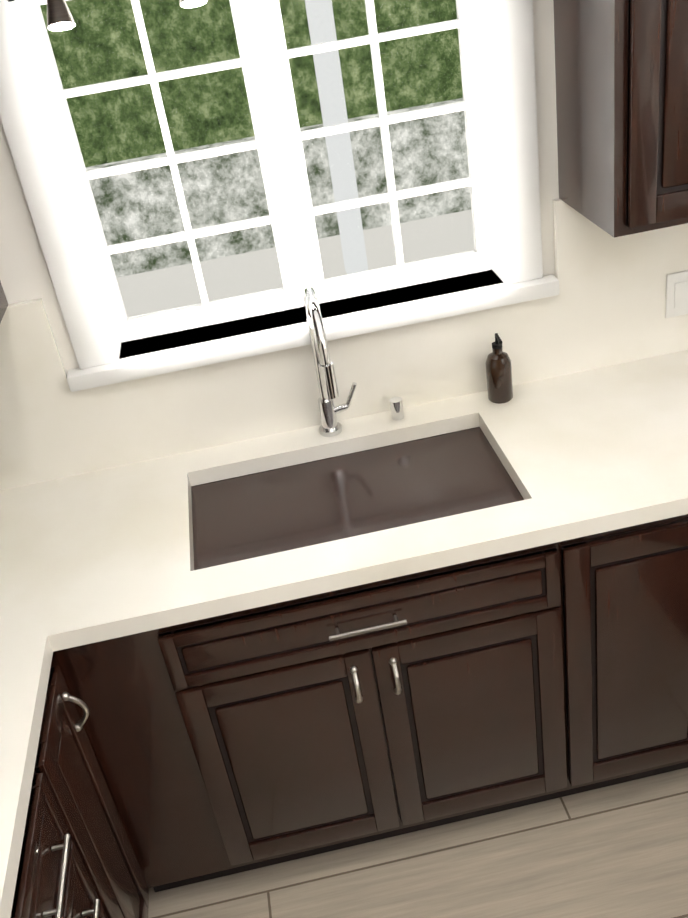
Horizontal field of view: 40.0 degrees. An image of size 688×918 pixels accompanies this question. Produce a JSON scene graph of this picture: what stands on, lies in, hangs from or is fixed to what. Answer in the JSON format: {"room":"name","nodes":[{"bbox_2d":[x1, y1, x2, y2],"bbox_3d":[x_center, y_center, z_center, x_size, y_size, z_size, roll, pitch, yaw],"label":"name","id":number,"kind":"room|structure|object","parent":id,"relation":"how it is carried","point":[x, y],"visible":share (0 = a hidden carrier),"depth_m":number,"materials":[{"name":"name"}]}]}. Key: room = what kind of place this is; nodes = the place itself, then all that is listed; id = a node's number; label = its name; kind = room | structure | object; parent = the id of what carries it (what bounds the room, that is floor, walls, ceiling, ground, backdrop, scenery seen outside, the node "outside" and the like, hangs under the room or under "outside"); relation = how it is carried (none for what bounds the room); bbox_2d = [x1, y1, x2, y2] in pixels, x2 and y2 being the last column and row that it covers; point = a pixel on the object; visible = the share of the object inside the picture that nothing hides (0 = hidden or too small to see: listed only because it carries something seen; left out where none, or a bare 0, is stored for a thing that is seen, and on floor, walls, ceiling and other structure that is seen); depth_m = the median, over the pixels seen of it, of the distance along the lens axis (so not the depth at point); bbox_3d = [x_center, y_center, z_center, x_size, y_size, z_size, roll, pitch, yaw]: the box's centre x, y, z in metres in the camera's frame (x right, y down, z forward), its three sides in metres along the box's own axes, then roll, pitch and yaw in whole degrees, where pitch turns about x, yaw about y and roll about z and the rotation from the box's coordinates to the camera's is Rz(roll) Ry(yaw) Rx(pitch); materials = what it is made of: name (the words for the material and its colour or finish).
{"room":"kitchen","nodes":[
{"label":"kitchen","id":0,"kind":"room"},
{"bbox_2d":[0,0,558,373],"bbox_3d":[2.000,-0.862,2.458,7.070,2.480,0.220,-12,31,-4],"label":"wall","id":1,"kind":"structure","parent":0,"point":[24,274],"depth_m":2.09,"materials":[{"name":"paint"}]},
{"bbox_2d":[0,0,558,391],"bbox_3d":[-0.143,-0.720,2.116,1.180,0.900,0.270,-12,31,-4],"label":"window","id":2,"kind":"structure","parent":1,"relation":"in","point":[265,54],"depth_m":2.18,"materials":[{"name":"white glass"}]},
{"bbox_2d":[148,768,687,917],"bbox_3d":[1.682,1.469,1.199,9.000,0.100,4.720,-12,31,-4],"label":"floor","id":3,"kind":"structure","parent":0,"point":[620,850],"depth_m":2.29,"materials":[{"name":"wood"}]},
{"bbox_2d":[11,715,134,917],"bbox_3d":[-0.739,1.002,1.694,0.619,0.880,0.390,-12,31,-4],"label":"base cabinet","id":4,"kind":"object","parent":3,"relation":"on","point":[65,870],"depth_m":1.66,"materials":[{"name":"brown wood"}]},
{"bbox_2d":[0,514,55,917],"bbox_3d":[-0.851,0.379,1.418,0.618,0.490,0.580,-12,31,-4],"label":"countertop","id":5,"kind":"structure","parent":4,"relation":"on","point":[26,648],"depth_m":1.68,"materials":[{"name":"beige stone"}]},
{"bbox_2d":[43,650,148,917],"bbox_3d":[-0.780,0.873,1.921,0.619,0.880,0.262,-12,31,-4],"label":"base cabinet","id":6,"kind":"object","parent":3,"relation":"on","point":[56,705],"depth_m":1.91,"materials":[{"name":"brown wood"}]},
{"bbox_2d":[55,623,261,898],"bbox_3d":[-0.432,0.583,2.306,0.270,0.880,0.683,-12,31,-4],"label":"base cabinet","id":7,"kind":"object","parent":3,"relation":"on","point":[221,745],"depth_m":2.04,"materials":[{"name":"brown wood"}]},
{"bbox_2d":[187,430,542,866],"bbox_3d":[0.076,0.460,2.367,0.890,0.880,0.619,-12,31,-4],"label":"base cabinet","id":8,"kind":"object","parent":3,"relation":"on","point":[378,710],"depth_m":2.08,"materials":[{"name":"brown wood"}]},
{"bbox_2d":[463,427,687,800],"bbox_3d":[0.791,0.312,2.414,0.815,0.880,0.619,-12,31,-4],"label":"base cabinet","id":9,"kind":"object","parent":3,"relation":"on","point":[609,609],"depth_m":2.09,"materials":[{"name":"brown wood"}]},
{"bbox_2d":[0,198,687,650],"bbox_3d":[0.484,-0.219,2.038,3.548,0.490,0.648,-12,31,-4],"label":"countertop","id":10,"kind":"structure","parent":9,"relation":"on","point":[584,428],"depth_m":2.25,"materials":[{"name":"beige stone"}]},
{"bbox_2d":[303,286,403,436],"bbox_3d":[0.032,-0.209,2.146,0.214,0.410,0.261,-12,31,-4],"label":"faucet","id":11,"kind":"object","parent":10,"relation":"on","point":[330,426],"visible":1,"depth_m":2.17,"materials":[{"name":"silver metal"}]},
{"bbox_2d":[485,333,512,403],"bbox_3d":[0.377,-0.225,2.305,0.061,0.176,0.066,-12,31,-4],"label":"soap dispenser","id":12,"kind":"object","parent":10,"relation":"on","point":[499,376],"visible":1,"depth_m":2.29,"materials":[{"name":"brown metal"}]},
{"bbox_2d":[665,271,687,317],"bbox_3d":[0.834,-0.408,2.343,0.072,0.115,0.010,-12,31,-4],"label":"electrical outlet","id":13,"kind":"object","parent":10,"relation":"attached to","point":[676,294],"visible":1,"depth_m":2.34,"materials":[{"name":"white plastic"}]},
{"label":"outside","id":14,"kind":"structure","parent":0,"visible":0},
{"bbox_2d":[117,210,473,316],"bbox_3d":[1.440,-0.838,5.399,21.000,0.100,4.980,-12,31,-4],"label":"ground","id":15,"kind":"structure","parent":14,"point":[250,272],"depth_m":6.71,"materials":[{"name":"white concrete"}]},
{"bbox_2d":[40,0,470,277],"bbox_3d":[1.087,-2.804,4.552,21.000,4.500,5.000,-12,31,-4],"label":"hedge","id":16,"kind":"object","parent":15,"relation":"on","point":[421,156],"depth_m":6.86,"materials":[{"name":"green plant"}]},
{"bbox_2d":[305,0,367,273],"bbox_3d":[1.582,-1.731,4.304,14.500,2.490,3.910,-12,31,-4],"label":"column","id":17,"kind":"object","parent":15,"relation":"on","point":[321,25],"depth_m":5.89,"materials":[{"name":"white paint"}]},
{"bbox_3d":[1.312,-0.720,-0.117,9.000,0.100,4.720,-12,31,-4],"label":"ceiling","id":18,"kind":"structure","parent":0,"visible":0},
{"bbox_2d":[0,281,7,322],"bbox_3d":[-0.937,-0.695,1.663,0.280,1.108,0.378,-12,31,-4],"label":"upper cabinet","id":19,"kind":"object","parent":18,"relation":"attached to","point":[3,301],"depth_m":2.07,"materials":[{"name":"brown wood"}]},
{"bbox_2d":[47,0,207,30],"bbox_3d":[-0.165,-0.907,1.685,0.862,0.154,0.097,-10,31,0],"label":"track light","id":20,"kind":"object","parent":18,"relation":"attached to","point":[59,16],"visible":1,"depth_m":1.68,"materials":[{"name":"silver metal"}]},
{"bbox_2d":[553,0,687,237],"bbox_3d":[0.711,-1.048,1.787,0.540,1.108,0.339,-12,31,-4],"label":"upper cabinet","id":21,"kind":"object","parent":18,"relation":"attached to","point":[621,70],"depth_m":1.84,"materials":[{"name":"brown wood"}]}
]}

